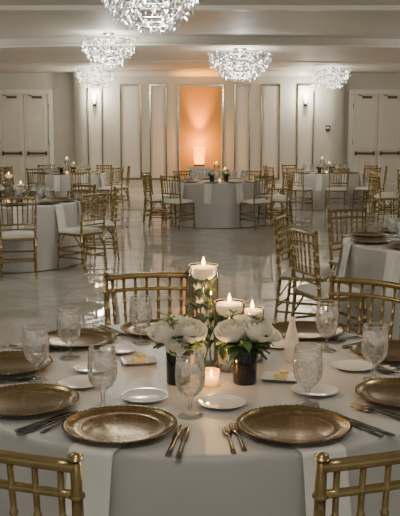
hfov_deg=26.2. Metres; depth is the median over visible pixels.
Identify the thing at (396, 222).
water goblet
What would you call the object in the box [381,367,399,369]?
fork
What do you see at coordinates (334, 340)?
fork
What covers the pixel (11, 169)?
dining chair
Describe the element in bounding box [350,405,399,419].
fork
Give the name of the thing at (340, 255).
cloth napkin
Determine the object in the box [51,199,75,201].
charger plate
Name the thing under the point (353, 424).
knife
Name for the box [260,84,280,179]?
wall panel
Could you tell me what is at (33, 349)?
knife
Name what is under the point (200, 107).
wall panel
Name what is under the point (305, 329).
charger plate
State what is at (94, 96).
wall sconce
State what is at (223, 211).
banquet table
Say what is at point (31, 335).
water goblet
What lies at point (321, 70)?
crystal chandelier
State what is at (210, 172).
vase
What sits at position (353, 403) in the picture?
fork
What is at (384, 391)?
charger plate
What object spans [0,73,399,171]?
wall
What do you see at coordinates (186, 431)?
knife
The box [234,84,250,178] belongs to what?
wall panel
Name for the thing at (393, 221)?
water goblet
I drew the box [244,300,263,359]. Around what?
vase
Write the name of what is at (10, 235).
dining chair
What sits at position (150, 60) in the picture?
trim
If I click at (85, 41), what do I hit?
crystal chandelier
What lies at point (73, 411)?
knife
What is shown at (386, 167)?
dining chair
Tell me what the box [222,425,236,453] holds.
fork
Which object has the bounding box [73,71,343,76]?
trim
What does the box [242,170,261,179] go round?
dining chair
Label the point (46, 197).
charger plate
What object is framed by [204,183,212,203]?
cloth napkin
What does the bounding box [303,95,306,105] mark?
wall sconce
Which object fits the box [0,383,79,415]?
charger plate
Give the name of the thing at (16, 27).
ceiling
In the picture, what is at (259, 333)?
flower arrangement
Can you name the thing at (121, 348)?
bread plate
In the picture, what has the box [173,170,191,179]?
dining chair
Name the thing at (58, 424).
fork
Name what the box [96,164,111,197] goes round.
dining chair
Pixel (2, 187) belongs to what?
vase
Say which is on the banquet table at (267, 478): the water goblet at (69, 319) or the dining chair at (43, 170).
the water goblet at (69, 319)
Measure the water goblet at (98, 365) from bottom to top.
0.183 m
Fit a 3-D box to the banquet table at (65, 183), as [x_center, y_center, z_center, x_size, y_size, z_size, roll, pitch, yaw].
[-2.904,-1.474,18.870,1.748,0.760,1.750,4,9,26]
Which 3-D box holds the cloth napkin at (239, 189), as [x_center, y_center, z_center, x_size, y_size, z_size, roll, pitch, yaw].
[0.620,-1.119,14.806,0.130,0.337,0.363,-3,9,-23]
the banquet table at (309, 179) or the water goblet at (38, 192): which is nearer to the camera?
the water goblet at (38, 192)
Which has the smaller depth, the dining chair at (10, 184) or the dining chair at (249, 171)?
the dining chair at (10, 184)
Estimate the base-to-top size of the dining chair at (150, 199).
0.921 m
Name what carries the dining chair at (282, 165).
on the floor
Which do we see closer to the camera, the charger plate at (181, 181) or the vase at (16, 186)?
the vase at (16, 186)
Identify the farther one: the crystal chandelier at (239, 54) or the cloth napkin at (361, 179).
the cloth napkin at (361, 179)
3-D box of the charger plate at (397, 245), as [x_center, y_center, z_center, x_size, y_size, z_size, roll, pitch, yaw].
[1.485,-0.078,6.117,0.313,0.022,0.312,-7,11,-42]
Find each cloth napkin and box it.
[11,206,23,230]
[32,174,41,187]
[47,204,65,230]
[54,175,59,190]
[65,440,125,515]
[72,201,84,224]
[81,175,85,187]
[100,174,104,186]
[177,182,196,198]
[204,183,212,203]
[234,183,243,203]
[252,182,264,198]
[288,440,351,515]
[293,174,298,186]
[316,174,322,190]
[335,234,382,275]
[338,242,362,283]
[342,174,346,188]
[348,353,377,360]
[359,174,363,186]
[381,249,399,297]
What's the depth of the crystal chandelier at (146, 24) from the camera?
8.98 m
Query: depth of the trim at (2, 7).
11.55 m
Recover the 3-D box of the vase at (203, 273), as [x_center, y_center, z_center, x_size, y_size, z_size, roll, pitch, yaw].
[0.011,0.182,3.005,0.105,0.381,0.104,-1,8,-4]
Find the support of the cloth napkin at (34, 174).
on the banquet table at (65, 183)
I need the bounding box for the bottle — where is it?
[284,317,298,362]
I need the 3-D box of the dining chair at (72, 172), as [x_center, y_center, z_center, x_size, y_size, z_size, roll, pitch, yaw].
[-2.498,-1.403,17.788,0.437,0.921,0.460,-3,8,-18]
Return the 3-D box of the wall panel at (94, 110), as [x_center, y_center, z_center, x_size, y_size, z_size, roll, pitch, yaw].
[-2.830,-3.396,23.238,0.416,2.546,0.032,0,8,0]
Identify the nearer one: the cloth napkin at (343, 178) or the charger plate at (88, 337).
the charger plate at (88, 337)
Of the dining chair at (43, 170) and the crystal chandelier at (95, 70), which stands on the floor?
the dining chair at (43, 170)
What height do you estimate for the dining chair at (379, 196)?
0.921 m
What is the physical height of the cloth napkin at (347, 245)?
0.337 m
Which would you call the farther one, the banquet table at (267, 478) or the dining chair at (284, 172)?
the dining chair at (284, 172)
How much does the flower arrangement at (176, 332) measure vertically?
0.233 m
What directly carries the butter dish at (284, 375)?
on the banquet table at (267, 478)
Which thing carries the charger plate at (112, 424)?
on the banquet table at (267, 478)
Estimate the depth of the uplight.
22.78 m
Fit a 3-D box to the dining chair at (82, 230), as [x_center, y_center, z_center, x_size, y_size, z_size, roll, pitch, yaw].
[-1.367,-0.314,10.053,0.460,0.921,0.437,6,10,36]
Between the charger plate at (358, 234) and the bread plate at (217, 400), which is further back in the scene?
the charger plate at (358, 234)
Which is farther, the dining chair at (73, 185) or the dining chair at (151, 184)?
the dining chair at (151, 184)
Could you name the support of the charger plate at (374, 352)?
on the banquet table at (267, 478)
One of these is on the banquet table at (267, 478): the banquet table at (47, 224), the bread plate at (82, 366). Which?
the bread plate at (82, 366)
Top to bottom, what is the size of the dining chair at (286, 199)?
0.921 m
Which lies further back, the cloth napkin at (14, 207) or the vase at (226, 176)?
the vase at (226, 176)
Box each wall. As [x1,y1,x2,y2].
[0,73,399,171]
[74,76,344,187]
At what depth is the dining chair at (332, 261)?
7.72 m
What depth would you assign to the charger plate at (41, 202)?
10.30 m
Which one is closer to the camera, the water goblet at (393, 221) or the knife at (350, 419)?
the knife at (350, 419)
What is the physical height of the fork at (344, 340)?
0.008 m
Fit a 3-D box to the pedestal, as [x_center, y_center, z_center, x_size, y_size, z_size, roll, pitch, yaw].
[-0.020,-2.056,22.937,0.720,0.780,0.720,0,8,0]
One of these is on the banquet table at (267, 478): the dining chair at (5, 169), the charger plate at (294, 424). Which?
the charger plate at (294, 424)
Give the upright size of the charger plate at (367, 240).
0.022 m
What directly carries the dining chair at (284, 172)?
on the floor
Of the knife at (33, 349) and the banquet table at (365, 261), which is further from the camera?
the banquet table at (365, 261)
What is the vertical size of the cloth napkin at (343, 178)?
0.337 m
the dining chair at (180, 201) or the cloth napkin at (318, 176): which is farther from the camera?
the cloth napkin at (318, 176)
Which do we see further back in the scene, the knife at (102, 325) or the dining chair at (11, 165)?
the dining chair at (11, 165)
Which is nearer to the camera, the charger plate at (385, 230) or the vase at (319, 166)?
the charger plate at (385, 230)
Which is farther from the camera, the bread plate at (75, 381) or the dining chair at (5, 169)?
the dining chair at (5, 169)
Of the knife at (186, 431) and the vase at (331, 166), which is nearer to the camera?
the knife at (186, 431)
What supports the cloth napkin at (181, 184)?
on the banquet table at (223, 211)
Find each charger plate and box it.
[0,350,52,374]
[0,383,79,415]
[34,201,60,203]
[37,328,117,347]
[46,197,70,198]
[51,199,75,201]
[62,404,177,443]
[120,318,163,335]
[181,181,198,182]
[236,404,351,443]
[272,320,344,338]
[349,231,387,237]
[350,237,391,243]
[350,339,399,361]
[355,377,399,406]
[377,228,399,232]
[386,243,399,249]
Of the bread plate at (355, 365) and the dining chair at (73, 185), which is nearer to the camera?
the bread plate at (355, 365)
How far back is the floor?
10.31 m
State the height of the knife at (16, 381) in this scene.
0.004 m
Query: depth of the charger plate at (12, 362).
3.00 m
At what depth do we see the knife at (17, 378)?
2.81 m
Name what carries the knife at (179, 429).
on the banquet table at (267, 478)
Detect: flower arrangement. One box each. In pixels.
[147,311,207,384]
[214,309,282,385]
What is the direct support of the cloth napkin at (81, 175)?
on the banquet table at (65, 183)
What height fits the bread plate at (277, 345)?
0.013 m
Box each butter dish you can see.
[121,353,157,364]
[261,369,299,382]
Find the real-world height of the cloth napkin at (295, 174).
0.337 m
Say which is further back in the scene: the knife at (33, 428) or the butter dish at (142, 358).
the butter dish at (142, 358)
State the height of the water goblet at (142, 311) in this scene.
0.183 m
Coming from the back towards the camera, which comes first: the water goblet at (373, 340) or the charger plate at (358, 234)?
the charger plate at (358, 234)
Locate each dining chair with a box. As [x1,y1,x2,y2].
[0,167,8,194]
[0,196,37,279]
[0,449,84,515]
[1,183,11,195]
[2,168,12,195]
[3,167,29,196]
[5,165,27,195]
[26,168,54,196]
[38,164,54,171]
[57,191,107,273]
[67,168,90,212]
[72,183,95,251]
[84,186,119,261]
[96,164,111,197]
[97,167,123,209]
[102,269,188,325]
[110,166,130,207]
[141,171,169,222]
[142,173,172,226]
[160,175,194,229]
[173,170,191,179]
[239,175,274,230]
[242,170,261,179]
[263,165,283,194]
[264,166,286,205]
[265,171,292,222]
[265,173,293,226]
[273,213,334,322]
[281,164,296,193]
[286,167,312,211]
[288,225,366,335]
[312,450,399,515]
[325,168,349,210]
[327,207,367,303]
[327,273,399,339]
[352,167,380,210]
[363,165,377,205]
[365,166,387,208]
[370,171,399,222]
[372,170,397,219]
[397,173,399,217]
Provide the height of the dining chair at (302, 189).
0.921 m
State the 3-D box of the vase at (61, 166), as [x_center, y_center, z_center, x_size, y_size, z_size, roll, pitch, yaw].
[-3.020,-1.949,18.738,0.164,0.217,0.174,5,10,33]
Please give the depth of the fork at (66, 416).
2.37 m
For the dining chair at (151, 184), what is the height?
0.921 m
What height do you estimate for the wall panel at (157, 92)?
2.546 m
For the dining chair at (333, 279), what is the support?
on the floor
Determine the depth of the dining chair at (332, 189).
17.79 m
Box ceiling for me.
[0,0,399,72]
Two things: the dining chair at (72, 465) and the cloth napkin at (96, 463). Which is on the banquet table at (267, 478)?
the cloth napkin at (96, 463)
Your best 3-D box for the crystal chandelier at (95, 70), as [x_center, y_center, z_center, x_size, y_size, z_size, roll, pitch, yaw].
[-2.644,-4.543,21.775,1.029,0.568,1.027,-4,9,-25]
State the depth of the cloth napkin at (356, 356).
3.10 m
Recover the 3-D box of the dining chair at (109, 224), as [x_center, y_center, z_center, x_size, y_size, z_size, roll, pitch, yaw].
[-1.254,-0.440,10.947,0.460,0.921,0.437,-2,8,-12]
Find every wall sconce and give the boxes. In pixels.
[93,95,96,105]
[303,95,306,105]
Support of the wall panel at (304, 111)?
attached to the wall at (328, 103)
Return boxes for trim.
[0,5,399,10]
[0,43,399,47]
[0,60,399,63]
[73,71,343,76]
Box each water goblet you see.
[15,188,21,202]
[22,323,48,379]
[36,187,42,198]
[44,186,50,200]
[57,306,80,357]
[87,344,116,407]
[129,295,151,342]
[175,349,204,414]
[293,342,322,405]
[315,300,338,349]
[361,323,388,378]
[387,215,397,237]
[395,218,399,242]
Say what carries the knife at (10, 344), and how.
on the banquet table at (267, 478)
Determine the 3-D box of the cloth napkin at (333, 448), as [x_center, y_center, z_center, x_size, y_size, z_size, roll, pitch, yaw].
[0.279,0.642,2.298,0.130,0.337,0.343,-3,9,-21]
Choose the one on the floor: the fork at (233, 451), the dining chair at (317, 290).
the dining chair at (317, 290)
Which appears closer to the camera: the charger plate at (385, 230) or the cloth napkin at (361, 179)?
the charger plate at (385, 230)
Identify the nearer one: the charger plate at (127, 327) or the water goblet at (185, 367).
the water goblet at (185, 367)
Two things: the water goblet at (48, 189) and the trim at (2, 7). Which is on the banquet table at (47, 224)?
the water goblet at (48, 189)
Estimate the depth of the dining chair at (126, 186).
18.92 m
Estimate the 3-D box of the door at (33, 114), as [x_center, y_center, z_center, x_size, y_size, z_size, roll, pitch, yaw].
[-4.900,-3.253,24.009,1.640,2.849,0.125,0,8,0]
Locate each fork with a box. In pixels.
[29,411,79,432]
[40,422,62,432]
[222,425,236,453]
[229,423,246,450]
[322,336,358,342]
[331,337,366,343]
[350,402,399,415]
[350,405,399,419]
[376,365,399,367]
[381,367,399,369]
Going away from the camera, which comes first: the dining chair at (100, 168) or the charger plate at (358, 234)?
the charger plate at (358, 234)
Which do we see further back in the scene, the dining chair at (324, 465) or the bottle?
the bottle
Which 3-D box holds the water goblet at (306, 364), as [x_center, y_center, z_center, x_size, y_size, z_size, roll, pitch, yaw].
[0.318,0.346,2.538,0.087,0.183,0.087,5,10,34]
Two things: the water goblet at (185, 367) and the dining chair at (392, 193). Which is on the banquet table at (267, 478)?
the water goblet at (185, 367)
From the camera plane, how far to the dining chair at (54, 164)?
19.93 m
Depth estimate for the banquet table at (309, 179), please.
18.32 m
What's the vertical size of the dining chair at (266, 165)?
0.921 m
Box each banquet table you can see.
[0,197,81,272]
[0,320,399,515]
[28,172,108,209]
[169,179,265,227]
[284,172,363,209]
[339,231,399,339]
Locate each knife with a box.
[0,378,29,380]
[0,380,25,383]
[1,346,53,351]
[9,344,59,350]
[14,410,77,431]
[16,413,74,435]
[92,325,119,334]
[100,324,125,334]
[165,425,182,455]
[175,427,189,458]
[344,416,395,436]
[351,422,383,436]
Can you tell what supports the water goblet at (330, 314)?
on the banquet table at (267, 478)
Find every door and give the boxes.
[0,90,54,191]
[347,90,399,191]
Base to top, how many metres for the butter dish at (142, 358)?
0.028 m
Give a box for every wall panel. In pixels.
[87,84,103,171]
[119,84,141,179]
[149,84,166,179]
[177,84,223,179]
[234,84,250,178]
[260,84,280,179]
[296,84,313,171]
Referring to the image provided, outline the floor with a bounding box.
[0,192,398,350]
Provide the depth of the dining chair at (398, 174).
15.09 m
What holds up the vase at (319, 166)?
on the banquet table at (309, 179)
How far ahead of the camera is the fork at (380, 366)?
2.97 m
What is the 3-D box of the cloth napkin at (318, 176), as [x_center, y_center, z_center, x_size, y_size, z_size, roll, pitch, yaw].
[2.558,-1.615,18.338,0.130,0.337,0.363,2,8,15]
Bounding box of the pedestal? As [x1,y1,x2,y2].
[187,166,210,178]
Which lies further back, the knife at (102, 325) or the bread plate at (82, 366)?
the knife at (102, 325)
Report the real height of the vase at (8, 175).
0.361 m
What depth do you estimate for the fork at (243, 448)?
2.27 m
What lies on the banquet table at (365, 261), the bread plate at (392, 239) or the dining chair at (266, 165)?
the bread plate at (392, 239)
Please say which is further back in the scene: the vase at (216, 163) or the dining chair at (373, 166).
the dining chair at (373, 166)
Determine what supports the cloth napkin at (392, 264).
on the banquet table at (365, 261)
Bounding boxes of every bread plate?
[56,375,102,388]
[73,361,112,372]
[99,343,138,353]
[120,388,168,402]
[197,393,246,408]
[265,339,284,348]
[291,382,338,396]
[332,359,375,371]
[387,238,399,240]
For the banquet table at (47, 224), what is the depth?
10.01 m
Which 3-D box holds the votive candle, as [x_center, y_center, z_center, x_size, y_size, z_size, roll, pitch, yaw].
[0.036,0.382,2.760,0.053,0.054,0.053,0,8,0]
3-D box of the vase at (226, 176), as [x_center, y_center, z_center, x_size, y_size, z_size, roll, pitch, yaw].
[0.473,-1.473,15.354,0.174,0.217,0.164,6,10,37]
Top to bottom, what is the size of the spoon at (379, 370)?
0.009 m
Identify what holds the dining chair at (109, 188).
on the floor
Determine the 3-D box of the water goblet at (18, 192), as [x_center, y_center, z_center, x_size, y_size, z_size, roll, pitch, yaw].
[-2.144,-0.729,10.175,0.087,0.183,0.087,-3,8,-18]
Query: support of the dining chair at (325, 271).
on the floor
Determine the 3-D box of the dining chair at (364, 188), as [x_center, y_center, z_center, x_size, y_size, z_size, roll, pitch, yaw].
[3.549,-1.470,18.264,0.460,0.921,0.437,7,11,42]
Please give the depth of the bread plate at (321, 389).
2.69 m
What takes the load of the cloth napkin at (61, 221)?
on the banquet table at (47, 224)
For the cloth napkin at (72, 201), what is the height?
0.337 m
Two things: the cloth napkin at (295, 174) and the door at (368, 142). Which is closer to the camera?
the cloth napkin at (295, 174)
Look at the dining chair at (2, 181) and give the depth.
18.49 m
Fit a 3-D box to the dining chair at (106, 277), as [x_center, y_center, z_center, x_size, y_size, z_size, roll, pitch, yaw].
[-0.207,0.542,3.969,0.437,0.921,0.460,-2,8,-13]
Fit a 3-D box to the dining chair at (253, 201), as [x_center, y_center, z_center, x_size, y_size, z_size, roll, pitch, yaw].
[0.967,-0.949,14.562,0.437,0.921,0.460,-6,10,-34]
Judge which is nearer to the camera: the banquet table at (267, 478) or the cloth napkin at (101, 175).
the banquet table at (267, 478)
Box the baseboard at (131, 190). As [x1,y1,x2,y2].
[109,188,284,193]
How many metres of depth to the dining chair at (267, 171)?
18.52 m
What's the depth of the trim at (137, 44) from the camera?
16.57 m
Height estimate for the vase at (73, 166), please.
0.217 m
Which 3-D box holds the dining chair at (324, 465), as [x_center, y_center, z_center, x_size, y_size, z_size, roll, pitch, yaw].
[0.367,0.812,2.049,0.437,0.921,0.460,-3,9,-20]
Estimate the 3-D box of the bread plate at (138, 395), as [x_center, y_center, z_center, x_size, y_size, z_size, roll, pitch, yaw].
[-0.169,0.422,2.619,0.149,0.013,0.149,0,8,0]
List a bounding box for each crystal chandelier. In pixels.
[75,67,114,89]
[80,32,137,68]
[100,0,197,34]
[208,48,271,81]
[310,67,350,89]
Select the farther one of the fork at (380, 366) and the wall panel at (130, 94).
the wall panel at (130, 94)
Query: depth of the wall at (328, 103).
23.23 m
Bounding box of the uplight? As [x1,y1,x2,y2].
[193,147,204,165]
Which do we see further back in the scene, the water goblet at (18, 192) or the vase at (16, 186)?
the vase at (16, 186)
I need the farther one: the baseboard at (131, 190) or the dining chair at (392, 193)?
the baseboard at (131, 190)
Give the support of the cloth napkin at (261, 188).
on the banquet table at (223, 211)
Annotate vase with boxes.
[0,184,5,201]
[5,172,13,200]
[12,184,25,201]
[58,163,64,172]
[70,164,75,171]
[188,256,217,361]
[207,169,216,181]
[214,161,218,180]
[214,293,244,367]
[221,169,229,181]
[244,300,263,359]
[315,163,322,172]
[328,163,334,171]
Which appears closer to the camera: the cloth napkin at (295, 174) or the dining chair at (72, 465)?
the dining chair at (72, 465)
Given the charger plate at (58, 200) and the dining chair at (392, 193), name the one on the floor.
the dining chair at (392, 193)
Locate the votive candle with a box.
[205,369,217,384]
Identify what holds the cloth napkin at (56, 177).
on the banquet table at (65, 183)
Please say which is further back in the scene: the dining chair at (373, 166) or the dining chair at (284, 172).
the dining chair at (373, 166)
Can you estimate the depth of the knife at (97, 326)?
3.57 m
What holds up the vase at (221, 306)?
on the banquet table at (267, 478)

